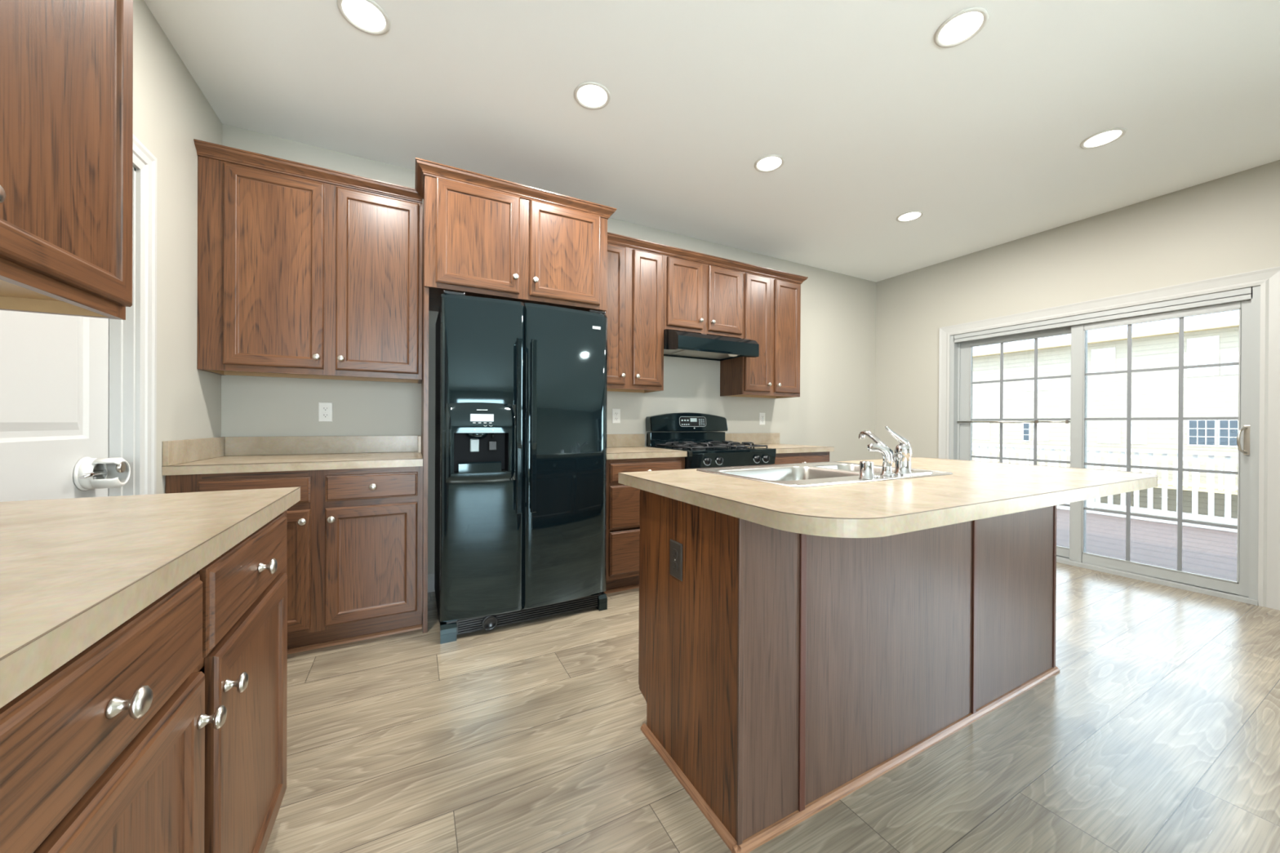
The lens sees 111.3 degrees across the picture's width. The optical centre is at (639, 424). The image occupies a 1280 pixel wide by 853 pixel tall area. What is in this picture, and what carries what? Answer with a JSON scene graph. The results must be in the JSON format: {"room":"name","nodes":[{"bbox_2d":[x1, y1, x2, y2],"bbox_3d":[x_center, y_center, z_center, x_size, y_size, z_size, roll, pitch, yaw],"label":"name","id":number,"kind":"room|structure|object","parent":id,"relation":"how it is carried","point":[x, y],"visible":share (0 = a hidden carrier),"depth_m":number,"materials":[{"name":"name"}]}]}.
{"room":"kitchen","nodes":[
{"label":"kitchen","id":0,"kind":"room"},
{"bbox_2d":[133,0,222,495],"bbox_3d":[-1.008,-0.262,-0.182,0.120,2.715,5.700,0,0,-28],"label":"wall","id":1,"kind":"structure","parent":0,"point":[171,110],"depth_m":1.90,"materials":[{"name":"beige paint"}]},
{"bbox_2d":[0,0,133,319],"bbox_3d":[-1.136,-0.796,0.583,0.353,1.089,1.017,0,0,-28],"label":"upper cabinet","id":2,"kind":"object","parent":1,"relation":"attached to","point":[66,66],"visible":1,"depth_m":0.87,"materials":[{"name":"brown wood"}]},
{"bbox_2d":[0,165,136,502],"bbox_3d":[-1.751,0.066,1.242,0.118,2.045,0.830,0,0,-28],"label":"door","id":3,"kind":"structure","parent":1,"relation":"in","point":[68,383],"depth_m":1.39,"materials":[{"name":"white paint"}]},
{"bbox_2d":[73,457,130,490],"bbox_3d":[-1.829,0.165,1.494,0.094,0.114,0.114,0,0,-28],"label":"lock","id":4,"kind":"object","parent":3,"relation":"attached to","point":[118,469],"visible":0.96,"depth_m":1.48,"materials":[{"name":"white plastic"}]},
{"bbox_2d":[132,134,156,494],"bbox_3d":[-1.688,0.020,1.274,0.022,2.137,1.014,0,0,-28],"label":"trim","id":5,"kind":"structure","parent":1,"relation":"attached to","point":[144,162],"depth_m":1.67,"materials":[{"name":"white paint"}]},
{"bbox_2d":[221,124,875,573],"bbox_3d":[0.166,-0.265,3.711,5.800,2.715,0.120,0,0,-28],"label":"wall","id":6,"kind":"structure","parent":0,"point":[836,402],"depth_m":3.71,"materials":[{"name":"beige paint"}]},
{"bbox_2d":[193,138,422,383],"bbox_3d":[-1.757,-0.807,2.437,0.967,1.081,0.353,0,0,-28],"label":"upper cabinet","id":7,"kind":"object","parent":6,"relation":"attached to","point":[305,271],"visible":1,"depth_m":2.28,"materials":[{"name":"brown wood"}]},
{"bbox_2d":[224,435,420,456],"bbox_3d":[-1.830,0.118,2.593,0.949,0.104,0.019,0,0,-28],"label":"backsplash","id":8,"kind":"structure","parent":6,"relation":"attached to","point":[295,445],"depth_m":2.55,"materials":[{"name":"beige laminate"}]},
{"bbox_2d":[318,402,333,422],"bbox_3d":[-1.858,-0.075,2.584,0.070,0.115,0.009,0,0,-28],"label":"wall outlet","id":9,"kind":"object","parent":6,"relation":"attached to","point":[325,410],"visible":1,"depth_m":2.58,"materials":[{"name":"white plastic"}]},
{"bbox_2d":[322,413,328,417],"bbox_3d":[-1.857,-0.055,2.582,0.033,0.028,0.002,0,0,-28],"label":"receptacle","id":10,"kind":"object","parent":9,"relation":"attached to","point":[324,415],"depth_m":2.58,"materials":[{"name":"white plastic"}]},
{"bbox_2d":[322,406,328,411],"bbox_3d":[-1.857,-0.095,2.581,0.033,0.028,0.002,0,0,-28],"label":"receptacle","id":11,"kind":"object","parent":9,"relation":"attached to","point":[324,408],"depth_m":2.58,"materials":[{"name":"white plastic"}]},
{"bbox_2d":[427,573,435,592],"bbox_3d":[-0.958,1.031,3.055,0.970,0.115,0.014,0,0,-28],"label":"baseboard","id":12,"kind":"structure","parent":6,"relation":"attached to","point":[430,576],"depth_m":2.84,"materials":[{"name":"white paint"}]},
{"bbox_2d":[612,408,620,423],"bbox_3d":[-0.186,-0.069,3.455,0.070,0.115,0.009,0,0,-28],"label":"wall outlet","id":13,"kind":"object","parent":6,"relation":"attached to","point":[615,412],"visible":1,"depth_m":3.45,"materials":[{"name":"white plastic"}]},
{"bbox_2d":[606,434,644,447],"bbox_3d":[-0.230,0.125,3.427,0.600,0.104,0.019,0,0,-28],"label":"backsplash","id":14,"kind":"structure","parent":6,"relation":"attached to","point":[612,440],"depth_m":3.48,"materials":[{"name":"beige laminate"}]},
{"bbox_2d":[605,242,664,393],"bbox_3d":[-0.146,-0.785,3.277,0.604,1.050,0.353,0,0,-28],"label":"upper cabinet","id":15,"kind":"object","parent":6,"relation":"attached to","point":[634,313],"visible":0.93,"depth_m":3.18,"materials":[{"name":"brown wood"}]},
{"bbox_2d":[663,254,742,337],"bbox_3d":[0.464,-1.014,3.594,0.765,0.587,0.353,0,0,-28],"label":"upper cabinet","id":16,"kind":"object","parent":6,"relation":"attached to","point":[699,297],"visible":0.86,"depth_m":3.46,"materials":[{"name":"brown wood"}]},
{"bbox_2d":[663,328,759,360],"bbox_3d":[0.496,-0.631,3.529,0.761,0.174,0.499,0,0,-28],"label":"range hood","id":17,"kind":"object","parent":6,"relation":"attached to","point":[677,344],"visible":0.94,"depth_m":3.34,"materials":[{"name":"black metal"}]},
{"bbox_2d":[724,432,779,444],"bbox_3d":[1.040,0.130,4.089,0.707,0.104,0.019,0,0,-28],"label":"backsplash","id":18,"kind":"structure","parent":6,"relation":"attached to","point":[774,437],"depth_m":4.10,"materials":[{"name":"beige laminate"}]},
{"bbox_2d":[720,271,800,398],"bbox_3d":[1.101,-0.780,3.927,0.670,1.050,0.353,0,0,-28],"label":"upper cabinet","id":19,"kind":"object","parent":6,"relation":"attached to","point":[771,307],"visible":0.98,"depth_m":3.81,"materials":[{"name":"brown wood"}]},
{"bbox_2d":[607,231,808,284],"bbox_3d":[0.513,-1.311,3.621,2.087,0.055,0.347,0,0,-28],"label":"crown molding","id":20,"kind":"structure","parent":19,"relation":"attached to","point":[613,238],"depth_m":3.42,"materials":[{"name":"brown wood"}]},
{"bbox_2d":[759,413,764,425],"bbox_3d":[1.165,-0.056,4.159,0.070,0.115,0.009,0,0,-28],"label":"wall outlet","id":21,"kind":"object","parent":6,"relation":"attached to","point":[762,415],"visible":1,"depth_m":4.15,"materials":[{"name":"white plastic"}]},
{"bbox_2d":[143,0,1279,282],"bbox_3d":[1.518,-1.660,1.127,5.800,0.100,5.940,0,0,-28],"label":"ceiling","id":22,"kind":"structure","parent":0,"point":[872,122],"depth_m":2.18,"materials":[{"name":"white paint"}]},
{"bbox_2d":[336,0,390,35],"bbox_3d":[-1.091,-1.621,1.730,0.180,0.006,0.180,0,0,-28],"label":"recessed light","id":23,"kind":"object","parent":22,"relation":"in","point":[367,16],"visible":1,"depth_m":1.73,"materials":[{"name":"white plastic"}]},
{"bbox_2d":[573,81,610,109],"bbox_3d":[-0.235,-1.617,2.153,0.180,0.006,0.180,0,0,-28],"label":"recessed light","id":24,"kind":"object","parent":22,"relation":"in","point":[589,95],"visible":1,"depth_m":2.15,"materials":[{"name":"white plastic"}]},
{"bbox_2d":[754,154,784,172],"bbox_3d":[0.799,-1.613,2.703,0.180,0.006,0.180,0,0,-28],"label":"recessed light","id":25,"kind":"object","parent":22,"relation":"in","point":[768,163],"visible":1,"depth_m":2.70,"materials":[{"name":"white plastic"}]},
{"bbox_2d":[896,210,923,222],"bbox_3d":[2.083,-1.608,3.378,0.180,0.006,0.180,0,0,-28],"label":"recessed light","id":26,"kind":"object","parent":22,"relation":"in","point":[914,215],"visible":1,"depth_m":3.37,"materials":[{"name":"white plastic"}]},
{"bbox_2d":[933,6,988,47],"bbox_3d":[1.302,-1.608,1.776,0.180,0.006,0.180,0,0,-28],"label":"recessed light","id":27,"kind":"object","parent":22,"relation":"in","point":[965,24],"visible":1,"depth_m":1.77,"materials":[{"name":"white plastic"}]},
{"bbox_2d":[1080,127,1126,149],"bbox_3d":[2.594,-1.603,2.452,0.180,0.006,0.180,0,0,-28],"label":"recessed light","id":28,"kind":"object","parent":22,"relation":"in","point":[1105,137],"visible":1,"depth_m":2.45,"materials":[{"name":"white plastic"}]},
{"bbox_2d":[264,562,1279,852],"bbox_3d":[1.504,1.145,1.133,5.800,0.080,5.940,0,0,-28],"label":"floor","id":29,"kind":"structure","parent":0,"point":[1157,730],"depth_m":1.47,"materials":[{"name":"beige wood"}]},
{"bbox_2d":[0,510,287,852],"bbox_3d":[-0.975,0.657,0.593,0.658,0.874,1.123,0,0,-28],"label":"base cabinet","id":30,"kind":"object","parent":29,"relation":"on","point":[166,733],"visible":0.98,"depth_m":0.60,"materials":[{"name":"brown wood"}]},
{"bbox_2d":[0,486,301,708],"bbox_3d":[-0.983,0.147,0.587,0.635,0.142,1.178,0,0,-28],"label":"countertop","id":31,"kind":"structure","parent":30,"relation":"on","point":[73,571],"depth_m":0.60,"materials":[{"name":"beige laminate"}]},
{"bbox_2d":[165,466,422,654],"bbox_3d":[-1.692,0.649,2.306,0.968,0.874,0.658,0,0,-28],"label":"base cabinet","id":32,"kind":"object","parent":29,"relation":"on","point":[354,555],"visible":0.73,"depth_m":2.13,"materials":[{"name":"brown wood"}]},
{"bbox_2d":[162,435,422,475],"bbox_3d":[-1.696,0.139,2.315,0.968,0.142,0.635,0,0,-28],"label":"countertop","id":33,"kind":"structure","parent":32,"relation":"on","point":[219,455],"depth_m":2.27,"materials":[{"name":"beige laminate"}]},
{"bbox_2d":[415,157,616,633],"bbox_3d":[-0.798,-0.129,2.757,1.112,2.437,0.678,0,0,-28],"label":"tall cabinet","id":34,"kind":"object","parent":29,"relation":"on","point":[484,236],"visible":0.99,"depth_m":2.44,"materials":[{"name":"brown wood"}]},
{"bbox_2d":[434,290,607,644],"bbox_3d":[-0.743,0.206,2.679,0.904,1.768,0.814,0,0,-28],"label":"refrigerator","id":35,"kind":"object","parent":29,"relation":"on","point":[521,388],"visible":1,"depth_m":2.34,"materials":[{"name":"black metal"}]},
{"bbox_2d":[604,457,684,594],"bbox_3d":[-0.085,0.656,3.143,0.599,0.874,0.658,0,0,-28],"label":"base cabinet","id":36,"kind":"object","parent":29,"relation":"on","point":[623,501],"visible":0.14,"depth_m":2.81,"materials":[{"name":"brown wood"}]},
{"bbox_2d":[606,434,687,459],"bbox_3d":[-0.088,0.146,3.153,0.600,0.142,0.635,0,0,-28],"label":"countertop","id":37,"kind":"structure","parent":36,"relation":"on","point":[618,446],"depth_m":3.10,"materials":[{"name":"beige laminate"}]},
{"bbox_2d":[645,412,776,469],"bbox_3d":[0.554,0.497,3.422,0.777,1.197,0.716,0,0,-28],"label":"gas range","id":38,"kind":"object","parent":29,"relation":"on","point":[704,449],"visible":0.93,"depth_m":3.50,"materials":[{"name":"black metal"}]},
{"bbox_2d":[650,446,776,454],"bbox_3d":[0.559,0.188,3.404,0.767,0.024,0.590,0,0,-28],"label":"cooktop","id":39,"kind":"object","parent":38,"relation":"in","point":[691,450],"depth_m":3.17,"materials":[{"name":"black metal"}]},
{"bbox_2d":[684,453,766,469],"bbox_3d":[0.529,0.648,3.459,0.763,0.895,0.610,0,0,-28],"label":"control panel","id":40,"kind":"object","parent":38,"relation":"in","point":[687,459],"depth_m":3.04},
{"bbox_2d":[772,451,829,464],"bbox_3d":[1.175,0.661,3.800,0.684,0.874,0.658,0,0,-28],"label":"base cabinet","id":41,"kind":"object","parent":29,"relation":"on","point":[802,457],"visible":0.05,"depth_m":3.54,"materials":[{"name":"brown wood"}]},
{"bbox_2d":[724,432,834,453],"bbox_3d":[1.183,0.151,3.815,0.707,0.142,0.635,0,0,-28],"label":"countertop","id":42,"kind":"structure","parent":41,"relation":"on","point":[771,440],"depth_m":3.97,"materials":[{"name":"beige laminate"}]},
{"bbox_2d":[638,489,1059,852],"bbox_3d":[0.921,0.664,1.805,1.843,0.874,0.621,0,0,-28],"label":"kitchen island","id":43,"kind":"object","parent":29,"relation":"on","point":[784,673],"visible":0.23,"depth_m":1.35,"materials":[{"name":"brown wood"}]},
{"bbox_2d":[670,538,682,581],"bbox_3d":[0.112,0.429,1.391,0.009,0.115,0.070,0,0,-28],"label":"wall outlet","id":44,"kind":"object","parent":43,"relation":"attached to","point":[676,548],"visible":1,"depth_m":1.38,"materials":[{"name":"brown plastic"}]},
{"bbox_2d":[671,560,677,571],"bbox_3d":[0.110,0.450,1.390,0.002,0.028,0.033,0,0,-28],"label":"receptacle","id":45,"kind":"object","parent":44,"relation":"attached to","point":[674,563],"depth_m":1.39,"materials":[{"name":"brown plastic"}]},
{"bbox_2d":[671,548,677,558],"bbox_3d":[0.110,0.409,1.390,0.002,0.028,0.033,0,0,-28],"label":"receptacle","id":46,"kind":"object","parent":44,"relation":"attached to","point":[674,551],"depth_m":1.39,"materials":[{"name":"brown plastic"}]},
{"bbox_2d":[617,457,1158,537],"bbox_3d":[0.989,0.206,1.677,1.919,0.040,0.957,0,0,-28],"label":"island countertop","id":47,"kind":"structure","parent":43,"relation":"on","point":[975,490],"depth_m":1.21,"materials":[{"name":"beige laminate"}]},
{"bbox_2d":[696,461,952,487],"bbox_3d":[0.712,0.241,1.718,0.840,0.236,0.542,0,0,-28],"label":"sink","id":48,"kind":"object","parent":47,"relation":"in","point":[817,473],"depth_m":1.79,"materials":[{"name":"silver metal"}]},
{"bbox_2d":[866,443,893,475],"bbox_3d":[0.882,0.126,1.603,0.086,0.115,0.044,0,0,35],"label":"sprayer","id":49,"kind":"object","parent":48,"relation":"on","point":[886,452],"visible":1,"depth_m":1.58,"materials":[{"name":"silver metal"}]},
{"bbox_2d":[858,426,933,475],"bbox_3d":[0.984,0.094,1.741,0.230,0.180,0.246,0,0,-28],"label":"faucet","id":50,"kind":"object","parent":47,"relation":"on","point":[903,451],"visible":0.94,"depth_m":1.63,"materials":[{"name":"silver metal"}]},
{"bbox_2d":[875,160,1279,459],"bbox_3d":[4.029,-0.242,2.442,0.120,2.715,5.700,0,0,-28],"label":"wall","id":51,"kind":"structure","parent":0,"point":[1229,224],"depth_m":3.53,"materials":[{"name":"beige paint"}]},
{"bbox_2d":[949,285,1260,605],"bbox_3d":[3.466,0.123,3.501,0.198,1.975,1.755,0,0,-28],"label":"door","id":52,"kind":"structure","parent":51,"relation":"in","point":[1169,390],"depth_m":3.15,"materials":[{"name":"glass"}]},
{"bbox_2d":[937,266,1279,610],"bbox_3d":[3.412,0.077,3.473,0.020,2.067,1.939,0,0,-28],"label":"trim","id":53,"kind":"structure","parent":51,"relation":"attached to","point":[1268,279],"depth_m":2.68,"materials":[{"name":"white paint"}]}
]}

